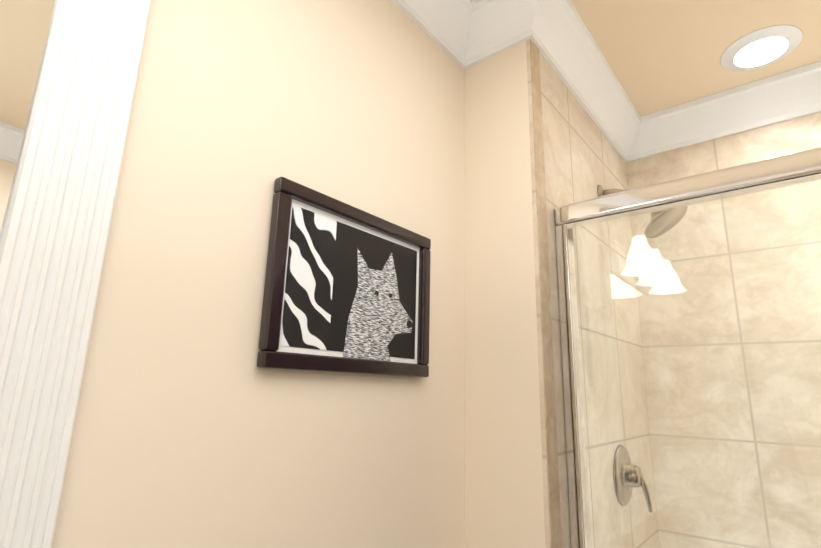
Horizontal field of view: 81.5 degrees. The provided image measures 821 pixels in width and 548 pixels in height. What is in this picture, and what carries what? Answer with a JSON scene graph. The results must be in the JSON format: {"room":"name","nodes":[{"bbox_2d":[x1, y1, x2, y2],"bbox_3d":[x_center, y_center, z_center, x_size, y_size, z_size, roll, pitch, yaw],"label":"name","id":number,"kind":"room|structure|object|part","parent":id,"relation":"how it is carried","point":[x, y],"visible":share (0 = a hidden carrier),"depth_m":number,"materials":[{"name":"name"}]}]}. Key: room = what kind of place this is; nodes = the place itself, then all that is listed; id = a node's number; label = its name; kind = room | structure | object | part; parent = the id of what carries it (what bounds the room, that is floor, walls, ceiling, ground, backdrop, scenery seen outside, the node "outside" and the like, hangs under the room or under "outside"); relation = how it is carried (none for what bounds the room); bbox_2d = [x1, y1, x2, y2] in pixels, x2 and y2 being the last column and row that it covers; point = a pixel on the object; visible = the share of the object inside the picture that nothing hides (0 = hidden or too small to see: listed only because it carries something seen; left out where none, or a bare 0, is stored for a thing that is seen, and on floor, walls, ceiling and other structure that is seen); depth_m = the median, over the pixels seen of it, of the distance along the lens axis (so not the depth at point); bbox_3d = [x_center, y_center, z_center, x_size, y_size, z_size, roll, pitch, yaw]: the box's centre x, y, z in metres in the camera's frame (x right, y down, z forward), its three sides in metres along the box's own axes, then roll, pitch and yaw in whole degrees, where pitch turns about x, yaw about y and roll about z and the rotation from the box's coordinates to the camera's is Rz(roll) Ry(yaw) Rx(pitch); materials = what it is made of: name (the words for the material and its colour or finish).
{"room":"bathroom","nodes":[
{"label":"bathroom","id":0,"kind":"room"},
{"bbox_2d":[52,0,464,547],"bbox_3d":[-0.215,0.396,0.766,0.100,2.440,2.878,-10,-17,38],"label":"wall","id":1,"kind":"structure","parent":0,"point":[195,426],"depth_m":0.74,"materials":[{"name":"beige paint"}]},
{"bbox_2d":[0,0,150,547],"bbox_3d":[-0.679,-0.039,0.163,0.033,1.163,1.010,-10,-17,38],"label":"mirror","id":2,"kind":"object","parent":1,"relation":"attached to","point":[69,69],"visible":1,"depth_m":0.53,"materials":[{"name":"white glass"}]},
{"bbox_2d":[257,177,430,376],"bbox_3d":[-0.092,0.030,0.897,0.021,0.307,0.408,-10,-17,38],"label":"picture frame","id":3,"kind":"object","parent":1,"relation":"attached to","point":[346,288],"visible":0.96,"depth_m":0.86,"materials":[{"name":"wood"},{"name":"paper"},{"name":"glass"}]},
{"bbox_2d":[392,0,507,68],"bbox_3d":[-0.347,-0.819,0.685,0.110,0.124,1.727,-10,-17,38],"label":"crown molding","id":4,"kind":"structure","parent":1,"relation":"attached to","point":[464,34],"depth_m":1.26,"materials":[{"name":"white wood"}]},
{"bbox_2d":[464,41,544,547],"bbox_3d":[0.470,0.556,1.359,0.190,2.440,0.861,-10,-17,38],"label":"wall","id":5,"kind":"structure","parent":0,"point":[504,502],"depth_m":1.12,"materials":[{"name":"beige paint"}]},
{"bbox_2d":[530,39,561,547],"bbox_3d":[0.878,0.423,0.514,1.502,2.320,0.052,-10,-17,38],"label":"wall tile","id":6,"kind":"structure","parent":5,"relation":"attached to","point":[551,430],"depth_m":1.08,"materials":[{"name":"beige tile"}]},
{"bbox_2d":[504,0,647,155],"bbox_3d":[0.555,-0.605,1.471,0.086,0.124,0.849,-10,-17,38],"label":"crown molding","id":7,"kind":"structure","parent":5,"relation":"attached to","point":[560,34],"depth_m":1.40,"materials":[{"name":"white wood"}]},
{"bbox_2d":[526,39,659,547],"bbox_3d":[0.546,0.592,1.286,0.010,2.340,0.861,-10,-17,38],"label":"wall tile","id":8,"kind":"structure","parent":5,"relation":"attached to","point":[583,159],"depth_m":1.34,"materials":[{"name":"beige tile"}]},
{"bbox_2d":[613,445,652,511],"bbox_3d":[0.625,0.568,1.326,0.066,0.171,0.160,-10,-17,38],"label":"shower valve","id":9,"kind":"object","parent":8,"relation":"attached to","point":[631,483],"depth_m":1.31,"materials":[{"name":"silver metal"}]},
{"bbox_2d":[597,185,686,237],"bbox_3d":[0.704,-0.206,1.450,0.238,0.200,0.140,-10,-17,38],"label":"shower head","id":10,"kind":"object","parent":8,"relation":"attached to","point":[601,191],"visible":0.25,"depth_m":1.40},
{"bbox_3d":[0.674,-0.230,1.481,0.153,0.102,0.017,-10,-17,38],"label":"arm","id":11,"kind":"part","parent":10,"relation":"part of"},
{"bbox_2d":[571,0,820,116],"bbox_3d":[0.573,-0.965,0.464,2.050,0.100,2.878,-10,-17,38],"label":"ceiling","id":12,"kind":"structure","parent":0,"point":[659,55],"depth_m":1.39,"materials":[{"name":"beige paint"}]},
{"bbox_2d":[720,25,802,71],"bbox_3d":[1.042,-0.664,1.421,0.200,0.011,0.200,-10,-17,38],"label":"recessed light","id":13,"kind":"object","parent":12,"relation":"in","point":[792,35],"depth_m":1.40,"materials":[{"name":"white plastic"}]},
{"bbox_3d":[1.042,-0.659,1.419,0.133,0.001,0.133,-10,-17,38],"label":"recessed ceiling light lens","id":14,"kind":"part","parent":13,"relation":"part of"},
{"bbox_3d":[0.512,1.503,-0.134,2.050,0.100,2.878,-10,-17,38],"label":"floor","id":15,"kind":"structure","parent":0,"visible":0},
{"bbox_2d":[555,147,820,547],"bbox_3d":[1.142,0.718,0.784,1.498,1.888,0.793,-10,-17,38],"label":"shower","id":16,"kind":"object","parent":15,"relation":"on","point":[799,168],"visible":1,"depth_m":1.03,"materials":[{"name":"clear glass"}]},
{"bbox_3d":[1.417,0.544,1.209,1.850,2.440,0.100,-10,-17,38],"label":"wall","id":17,"kind":"structure","parent":0,"visible":0},
{"bbox_2d":[621,61,820,161],"bbox_3d":[1.400,-0.604,1.388,1.500,0.124,0.086,-10,-17,38],"label":"crown molding","id":18,"kind":"structure","parent":17,"relation":"attached to","point":[795,93],"depth_m":1.62,"materials":[{"name":"white wood"}]},
{"bbox_2d":[626,112,820,547],"bbox_3d":[1.401,0.578,1.140,1.500,2.340,0.010,-10,-17,38],"label":"wall tile","id":19,"kind":"structure","parent":17,"relation":"attached to","point":[795,135],"depth_m":1.52,"materials":[{"name":"beige tile"}]}
]}

